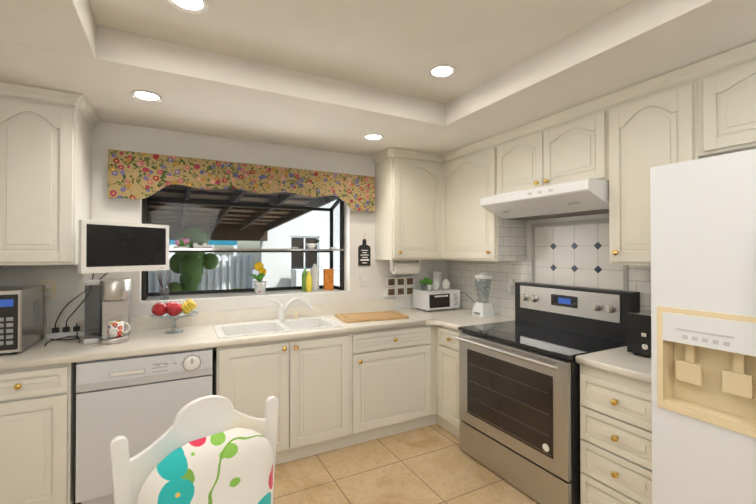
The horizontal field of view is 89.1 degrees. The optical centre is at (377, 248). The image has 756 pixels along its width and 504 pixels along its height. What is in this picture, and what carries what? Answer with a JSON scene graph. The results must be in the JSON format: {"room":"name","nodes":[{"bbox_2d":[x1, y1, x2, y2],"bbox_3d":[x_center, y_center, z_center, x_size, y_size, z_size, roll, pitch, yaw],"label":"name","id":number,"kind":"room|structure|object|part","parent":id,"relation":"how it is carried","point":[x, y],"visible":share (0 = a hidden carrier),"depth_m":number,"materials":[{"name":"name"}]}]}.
{"room":"kitchen","nodes":[
{"label":"kitchen","id":0,"kind":"room"},
{"bbox_2d":[0,121,447,350],"bbox_3d":[-1.021,0.051,3.232,4.200,2.900,0.140,0,-1,-28],"label":"wall","id":1,"kind":"structure","parent":0,"point":[359,226],"depth_m":2.99,"materials":[{"name":"paint"}]},
{"bbox_2d":[0,82,95,265],"bbox_3d":[-2.065,-0.398,2.324,0.458,0.982,0.487,0,-1,-28],"label":"upper cabinet","id":2,"kind":"object","parent":1,"relation":"attached to","point":[46,134],"depth_m":2.15,"materials":[{"name":"paint"}]},
{"bbox_2d":[41,281,55,298],"bbox_3d":[-2.171,0.273,2.524,0.077,0.120,0.029,0,-1,-28],"label":"electrical outlet plate","id":3,"kind":"object","parent":1,"relation":"attached to","point":[50,289],"visible":0.92,"depth_m":2.54,"materials":[{"name":"white plastic"}]},
{"bbox_2d":[78,220,168,273],"bbox_3d":[-1.609,-0.008,2.494,0.442,0.300,0.613,0,-1,-28],"label":"tv monitor","id":4,"kind":"object","parent":1,"relation":"attached to","point":[106,246],"visible":1,"depth_m":2.31,"materials":[{"name":"white plastic"}]},
{"bbox_2d":[108,149,374,212],"bbox_3d":[-0.957,-0.510,3.136,2.050,0.330,0.093,0,-1,-28],"label":"valance","id":5,"kind":"object","parent":1,"relation":"attached to","point":[135,175],"visible":1,"depth_m":2.96,"materials":[{"name":"fabric"}]},
{"bbox_2d":[140,184,348,302],"bbox_3d":[-1.099,-0.043,3.369,1.650,0.950,0.446,0,-1,-28],"label":"garden window","id":6,"kind":"structure","parent":1,"relation":"in","point":[179,295],"depth_m":3.41,"materials":[{"name":"black metal"},{"name":"glass"}]},
{"bbox_3d":[-1.644,0.261,2.957,0.097,0.255,0.066,0,-1,-28],"label":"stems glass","id":7,"kind":"part","parent":6,"relation":"part of","materials":[{"name":"clear glass"}]},
{"bbox_2d":[173,238,190,247],"bbox_3d":[-1.597,-0.044,3.131,0.128,0.087,0.120,0,-1,-28],"label":"flowers","id":8,"kind":"object","parent":6,"relation":"on","point":[184,243],"visible":0.96,"depth_m":3.11,"materials":[{"name":"pink plant"}]},
{"bbox_2d":[193,243,212,247],"bbox_3d":[-1.450,-0.025,3.175,0.154,0.048,0.037,0,-1,-28],"label":"shoes","id":9,"kind":"object","parent":6,"relation":"on","point":[203,245],"visible":0.94,"depth_m":3.17,"materials":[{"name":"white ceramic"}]},
{"bbox_2d":[249,262,266,292],"bbox_3d":[-1.064,0.254,3.400,0.157,0.276,0.122,0,-1,-28],"label":"flower pot","id":10,"kind":"object","parent":6,"relation":"on","point":[259,284],"visible":1,"depth_m":3.38,"materials":[{"name":"white ceramic"}]},
{"bbox_2d":[303,269,313,291],"bbox_3d":[-0.640,0.298,3.556,0.060,0.190,0.058,0,-1,-28],"label":"soap bottle","id":11,"kind":"object","parent":6,"relation":"on","point":[310,280],"depth_m":3.63,"materials":[{"name":"yellow plastic"}]},
{"bbox_2d":[305,240,318,248],"bbox_3d":[-0.631,-0.043,3.666,0.136,0.094,0.120,0,-1,-28],"label":"mortar","id":12,"kind":"object","parent":6,"relation":"on","point":[311,245],"visible":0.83,"depth_m":3.63,"materials":[{"name":"white ceramic"}]},
{"bbox_2d":[311,264,318,289],"bbox_3d":[-0.607,0.269,3.687,0.084,0.250,0.082,0,-1,-28],"label":"soap bottle","id":13,"kind":"object","parent":6,"relation":"on","point":[316,270],"depth_m":3.65,"materials":[{"name":"white plastic"}]},
{"bbox_2d":[323,269,333,289],"bbox_3d":[-0.478,0.295,3.710,0.090,0.200,0.040,0,-1,-28],"label":"cutting board","id":14,"kind":"object","parent":6,"relation":"on","point":[328,274],"depth_m":3.69,"materials":[{"name":"orange"}]},
{"bbox_2d":[360,274,366,286],"bbox_3d":[-0.136,0.295,3.612,0.073,0.118,0.010,0,-1,-28],"label":"switch plate","id":15,"kind":"object","parent":1,"relation":"attached to","point":[363,279],"visible":1,"depth_m":3.61,"materials":[{"name":"white plastic"}]},
{"bbox_2d":[358,237,370,265],"bbox_3d":[-0.126,0.008,3.614,0.124,0.302,0.017,0,-1,-28],"label":"sign","id":16,"kind":"object","parent":1,"relation":"attached to","point":[364,254],"visible":1,"depth_m":3.61,"materials":[{"name":"black metal"}]},
{"bbox_2d":[384,276,413,296],"bbox_3d":[0.215,0.371,3.778,0.330,0.200,0.046,0,-1,-28],"label":"spice rack","id":17,"kind":"object","parent":1,"relation":"attached to","point":[396,286],"visible":1,"depth_m":3.75,"materials":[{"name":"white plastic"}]},
{"bbox_2d":[372,148,439,259],"bbox_3d":[0.304,-0.387,3.632,0.544,0.982,0.392,0,-1,-28],"label":"upper cabinet","id":18,"kind":"object","parent":1,"relation":"attached to","point":[429,207],"depth_m":3.50,"materials":[{"name":"paint"}]},
{"bbox_2d":[390,260,419,273],"bbox_3d":[0.257,0.173,3.647,0.300,0.132,0.112,0,-1,-28],"label":"paper towel","id":19,"kind":"object","parent":18,"relation":"attached to","point":[404,267],"visible":0.96,"depth_m":3.60,"materials":[{"name":"white paper"}]},
{"bbox_2d":[74,423,538,503],"bbox_3d":[0.322,1.529,0.683,4.200,0.100,5.880,0,-1,-28],"label":"floor","id":20,"kind":"structure","parent":0,"point":[433,464],"depth_m":2.52,"materials":[{"name":"tile"}]},
{"bbox_2d":[0,362,76,503],"bbox_3d":[-2.030,1.058,2.250,0.473,0.868,0.627,0,-1,-28],"label":"base cabinet","id":21,"kind":"object","parent":20,"relation":"on","point":[38,404],"depth_m":2.03,"materials":[{"name":"paint"}]},
{"bbox_2d":[75,348,212,503],"bbox_3d":[-1.482,1.061,2.510,0.692,0.864,0.628,0,-1,-28],"label":"dishwasher","id":22,"kind":"object","parent":20,"relation":"on","point":[139,402],"visible":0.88,"depth_m":2.20,"materials":[{"name":"white metal"}]},
{"bbox_2d":[110,395,278,503],"bbox_3d":[-0.467,0.998,1.175,0.544,0.970,0.470,0,-1,-41],"label":"chair","id":23,"kind":"object","parent":20,"relation":"on","point":[213,449],"visible":1,"depth_m":1.25,"materials":[{"name":"paint"}]},
{"bbox_2d":[212,337,351,464],"bbox_3d":[-0.761,1.148,2.922,0.920,0.699,0.627,0,-1,-28],"label":"base cabinet","id":24,"kind":"object","parent":20,"relation":"on","point":[332,392],"depth_m":2.67,"materials":[{"name":"paint"}]},
{"bbox_2d":[312,325,435,444],"bbox_3d":[-0.053,1.067,3.298,0.818,0.868,0.627,0,-1,-28],"label":"base cabinet","id":25,"kind":"object","parent":20,"relation":"on","point":[394,369],"depth_m":3.03,"materials":[{"name":"paint"}]},
{"bbox_2d":[0,299,471,370],"bbox_3d":[-0.819,0.639,2.863,3.897,0.302,0.687,0,-1,-28],"label":"countertop","id":26,"kind":"structure","parent":25,"relation":"on","point":[148,335],"depth_m":2.76,"materials":[{"name":"white laminate"}]},
{"bbox_2d":[0,285,43,353],"bbox_3d":[-2.302,0.405,2.143,0.571,0.350,0.440,0,-1,-28],"label":"microwave","id":27,"kind":"object","parent":26,"relation":"on","point":[21,318],"visible":1,"depth_m":2.12,"materials":[{"name":"silver metal"}]},
{"bbox_2d":[44,273,107,345],"bbox_3d":[-1.930,0.339,2.470,0.382,0.489,0.289,0,-1,-28],"label":"cords","id":28,"kind":"object","parent":26,"relation":"on","point":[56,334],"visible":0.79,"depth_m":2.51,"materials":[{"name":"black plastic"}]},
{"bbox_2d":[84,278,130,343],"bbox_3d":[-1.727,0.388,2.465,0.233,0.390,0.310,0,-1,-28],"label":"coffee maker","id":29,"kind":"object","parent":26,"relation":"on","point":[114,299],"visible":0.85,"depth_m":2.42,"materials":[{"name":"silver metal"}]},
{"bbox_2d":[107,320,130,337],"bbox_3d":[-1.632,0.502,2.418,0.126,0.095,0.092,0,-1,-28],"label":"mug","id":30,"kind":"object","parent":29,"relation":"on","point":[115,328],"visible":0.98,"depth_m":2.38,"materials":[{"name":"white ceramic"}]},
{"bbox_2d":[150,298,197,333],"bbox_3d":[-1.429,0.472,2.695,0.304,0.227,0.304,0,-1,-28],"label":"fruit stand","id":31,"kind":"object","parent":26,"relation":"on","point":[174,309],"visible":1,"depth_m":2.64,"materials":[{"name":"clear plastic"}]},
{"bbox_2d":[269,297,312,320],"bbox_3d":[-0.713,0.487,3.143,0.349,0.189,0.131,0,-1,-28],"label":"faucet","id":32,"kind":"object","parent":26,"relation":"on","point":[282,310],"visible":1,"depth_m":3.12,"materials":[{"name":"white plastic"}]},
{"bbox_2d":[335,311,408,322],"bbox_3d":[-0.057,0.581,3.308,0.570,0.019,0.340,0,-1,-20],"label":"cutting board","id":33,"kind":"object","parent":26,"relation":"on","point":[367,316],"visible":1,"depth_m":3.24,"materials":[{"name":"brown wood"}]},
{"bbox_2d":[413,288,472,310],"bbox_3d":[0.675,0.498,3.676,0.448,0.190,0.567,0,-1,-28],"label":"toaster oven","id":34,"kind":"object","parent":26,"relation":"on","point":[432,299],"visible":0.9,"depth_m":3.68,"materials":[{"name":"white metal"}]},
{"bbox_2d":[419,278,432,289],"bbox_3d":[0.474,0.342,3.739,0.137,0.120,0.085,0,-1,-28],"label":"plant","id":35,"kind":"object","parent":34,"relation":"on","point":[427,282],"visible":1,"depth_m":3.72,"materials":[{"name":"green plant"}]},
{"bbox_2d":[432,279,439,289],"bbox_3d":[0.571,0.351,3.790,0.082,0.102,0.081,0,-1,-28],"label":"jar","id":36,"kind":"object","parent":34,"relation":"on","point":[436,285],"visible":0.98,"depth_m":3.76,"materials":[{"name":"white ceramic"}]},
{"bbox_2d":[432,271,441,288],"bbox_3d":[0.600,0.317,3.896,0.096,0.172,0.095,0,-1,-28],"label":"canister","id":37,"kind":"object","parent":34,"relation":"on","point":[437,275],"visible":0.58,"depth_m":3.86,"materials":[{"name":"white ceramic"}]},
{"bbox_2d":[441,279,449,288],"bbox_3d":[0.678,0.352,3.835,0.088,0.102,0.087,0,-1,-28],"label":"jar","id":38,"kind":"object","parent":34,"relation":"on","point":[445,283],"visible":1,"depth_m":3.80,"materials":[{"name":"white ceramic"}]},
{"bbox_2d":[472,273,494,317],"bbox_3d":[0.915,0.401,3.394,0.147,0.380,0.183,0,-1,-28],"label":"blender","id":39,"kind":"object","parent":26,"relation":"on","point":[483,309],"visible":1,"depth_m":3.34,"materials":[{"name":"white"}]},
{"bbox_2d":[432,314,514,330],"bbox_3d":[0.827,0.610,3.185,0.687,0.038,0.346,0,-1,-28],"label":"countertop","id":40,"kind":"structure","parent":25,"relation":"on","point":[457,321],"depth_m":3.16,"materials":[{"name":"beige stone"}]},
{"bbox_2d":[436,325,461,437],"bbox_3d":[0.839,1.067,3.220,0.627,0.868,0.406,0,-1,-28],"label":"base cabinet","id":41,"kind":"object","parent":20,"relation":"on","point":[447,347],"depth_m":3.09,"materials":[{"name":"paint"}]},
{"bbox_2d":[455,282,639,503],"bbox_3d":[1.093,0.883,2.611,0.749,1.224,0.902,0,-1,-28],"label":"range","id":42,"kind":"object","parent":20,"relation":"on","point":[519,396],"visible":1,"depth_m":2.42,"materials":[{"name":"silver metal"}]},
{"bbox_2d":[580,364,651,503],"bbox_3d":[1.460,1.056,2.048,0.627,0.868,0.417,0,-1,-28],"label":"base cabinet","id":43,"kind":"object","parent":20,"relation":"on","point":[616,410],"depth_m":1.91,"materials":[{"name":"paint"}]},
{"bbox_2d":[575,346,651,383],"bbox_3d":[1.453,0.600,2.047,0.645,0.038,0.419,0,-1,-28],"label":"countertop","id":44,"kind":"structure","parent":43,"relation":"on","point":[619,361],"depth_m":1.98,"materials":[{"name":"white laminate"}]},
{"bbox_2d":[627,310,650,356],"bbox_3d":[1.544,0.466,2.100,0.322,0.227,0.195,0,-1,-28],"label":"toaster","id":45,"kind":"object","parent":44,"relation":"on","point":[639,332],"visible":0.29,"depth_m":2.07,"materials":[{"name":"black plastic"}]},
{"bbox_2d":[650,149,755,503],"bbox_3d":[1.690,0.565,1.383,0.846,1.830,0.913,0,-1,-28],"label":"refrigerator","id":46,"kind":"object","parent":20,"relation":"on","point":[703,283],"visible":1,"depth_m":1.46,"materials":[{"name":"white metal"}]},
{"bbox_2d":[0,0,755,155],"bbox_3d":[0.322,-1.163,0.706,3.920,0.515,5.600,0,-1,-28],"label":"ceiling","id":47,"kind":"structure","parent":0,"point":[343,76],"depth_m":1.98,"materials":[{"name":"paint"}]},
{"bbox_2d":[130,90,162,102],"bbox_3d":[-1.348,-0.888,2.241,0.164,0.008,0.164,0,-1,-28],"label":"recessed light","id":48,"kind":"object","parent":47,"relation":"in","point":[147,96],"visible":0.98,"depth_m":2.25,"materials":[{"name":"white plastic"}]},
{"bbox_2d":[167,0,208,14],"bbox_3d":[-0.808,-1.048,1.629,0.164,0.008,0.164,0,-1,-28],"label":"recessed light","id":49,"kind":"object","parent":47,"relation":"in","point":[197,7],"visible":1,"depth_m":1.66,"materials":[{"name":"white plastic"}]},
{"bbox_2d":[363,134,383,140],"bbox_3d":[-0.035,-0.881,3.044,0.164,0.008,0.164,0,-1,-28],"label":"recessed light","id":50,"kind":"object","parent":47,"relation":"in","point":[373,137],"visible":0.98,"depth_m":3.05,"materials":[{"name":"white plastic"}]},
{"bbox_2d":[428,65,455,78],"bbox_3d":[0.378,-1.043,2.265,0.164,0.008,0.164,0,-1,-28],"label":"recessed light","id":51,"kind":"object","parent":47,"relation":"in","point":[441,71],"visible":1,"depth_m":2.26,"materials":[{"name":"white plastic"}]},
{"bbox_2d":[526,213,608,260],"bbox_3d":[2.149,0.037,1.584,0.140,2.900,5.740,0,-1,-28],"label":"wall","id":52,"kind":"structure","parent":0,"point":[550,220],"depth_m":2.99,"materials":[{"name":"paint"}]},
{"bbox_2d":[440,135,525,260],"bbox_3d":[0.885,-0.389,3.400,0.389,0.982,0.714,0,-1,-28],"label":"upper cabinet","id":53,"kind":"object","parent":52,"relation":"attached to","point":[469,231],"depth_m":3.24,"materials":[{"name":"paint"}]},
{"bbox_2d":[496,122,531,194],"bbox_3d":[1.189,-0.640,2.883,0.337,0.487,0.495,0,-1,-28],"label":"upper cabinet","id":54,"kind":"object","parent":52,"relation":"attached to","point":[514,146],"depth_m":2.85,"materials":[{"name":"paint"}]},
{"bbox_2d":[448,218,650,317],"bbox_3d":[1.299,0.199,3.020,0.014,0.800,2.396,0,-1,-28],"label":"wall tiles","id":55,"kind":"structure","parent":52,"relation":"attached to","point":[570,253],"depth_m":2.90,"materials":[{"name":"tile"}]},
{"bbox_2d":[508,278,516,292],"bbox_3d":[1.134,0.311,3.262,0.061,0.120,0.070,0,-1,-28],"label":"outlet","id":56,"kind":"object","parent":55,"relation":"attached to","point":[511,286],"visible":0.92,"depth_m":3.25,"materials":[{"name":"white plastic"}]},
{"bbox_2d":[532,95,607,187],"bbox_3d":[1.370,-0.643,2.542,0.337,0.487,0.493,0,-1,-28],"label":"upper cabinet","id":57,"kind":"object","parent":52,"relation":"attached to","point":[571,144],"depth_m":2.44,"materials":[{"name":"paint"}]},
{"bbox_2d":[480,178,608,220],"bbox_3d":[1.206,-0.315,2.669,0.505,0.161,0.868,0,-1,-28],"label":"range hood","id":58,"kind":"object","parent":57,"relation":"attached to","point":[587,196],"visible":0.94,"depth_m":2.50,"materials":[{"name":"white metal"}]},
{"bbox_2d":[608,63,703,265],"bbox_3d":[1.587,-0.399,2.130,0.337,0.982,0.435,0,-1,-28],"label":"upper cabinet","id":59,"kind":"object","parent":52,"relation":"attached to","point":[652,122],"depth_m":2.08,"materials":[{"name":"paint"}]},
{"bbox_2d":[696,41,755,157],"bbox_3d":[1.817,-0.673,1.697,0.337,0.442,0.550,0,-1,-28],"label":"upper cabinet","id":60,"kind":"object","parent":52,"relation":"attached to","point":[726,81],"depth_m":1.76,"materials":[{"name":"paint"}]},
{"label":"outside","id":61,"kind":"structure","parent":0,"visible":0},
{"bbox_2d":[252,270,258,287],"bbox_3d":[-8.078,1.677,16.455,24.000,0.115,29.859,0,-1,-28],"label":"ground","id":62,"kind":"structure","parent":61,"point":[255,271],"depth_m":26.45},
{"bbox_2d":[169,245,213,256],"bbox_3d":[-13.448,0.081,12.583,14.870,3.000,0.300,0,-1,-28],"label":"wall","id":63,"kind":"structure","parent":62,"relation":"on","point":[172,253],"depth_m":15.22,"materials":[{"name":"paint"}]},
{"bbox_2d":[148,255,252,292],"bbox_3d":[-8.454,0.841,7.889,11.310,1.400,0.140,0,-1,-28],"label":"fence","id":64,"kind":"object","parent":62,"relation":"on","point":[225,280],"depth_m":10.15,"materials":[{"name":"white"}]},
{"bbox_2d":[166,226,239,291],"bbox_3d":[-2.971,0.612,7.248,1.790,1.982,1.786,0,-1,-28],"label":"bush","id":65,"kind":"object","parent":62,"relation":"on","point":[198,268],"depth_m":6.38,"materials":[{"name":"green plant"}]},
{"bbox_2d":[169,240,236,255],"bbox_3d":[-8.304,0.590,9.521,9.100,1.930,0.080,0,-1,-28],"label":"tarp","id":66,"kind":"object","parent":62,"relation":"on","point":[233,243],"depth_m":11.43,"materials":[{"name":"blue plastic"}]},
{"bbox_2d":[149,186,337,240],"bbox_3d":[-5.522,0.296,4.676,9.480,2.435,6.290,0,-1,-28],"label":"roof","id":67,"kind":"structure","parent":62,"relation":"on","point":[261,213],"depth_m":7.02,"materials":[{"name":"brown wood"}]},
{"bbox_2d":[260,200,339,287],"bbox_3d":[-0.067,-0.129,11.355,6.630,3.400,0.200,0,-1,-28],"label":"wall","id":68,"kind":"structure","parent":62,"relation":"on","point":[284,256],"depth_m":10.10,"materials":[{"name":"white paint"}]},
{"bbox_2d":[290,236,318,284],"bbox_3d":[-1.986,0.312,10.306,0.800,1.300,0.090,0,-1,-28],"label":"window","id":69,"kind":"structure","parent":68,"relation":"attached to","point":[310,261],"depth_m":10.28,"materials":[{"name":"black glass"}]},
{"bbox_2d":[290,268,339,286],"bbox_3d":[-1.518,1.038,9.897,1.390,1.040,0.540,0,-1,-28],"label":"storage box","id":70,"kind":"object","parent":62,"relation":"on","point":[294,274],"depth_m":9.65,"materials":[{"name":"white"}]}
]}

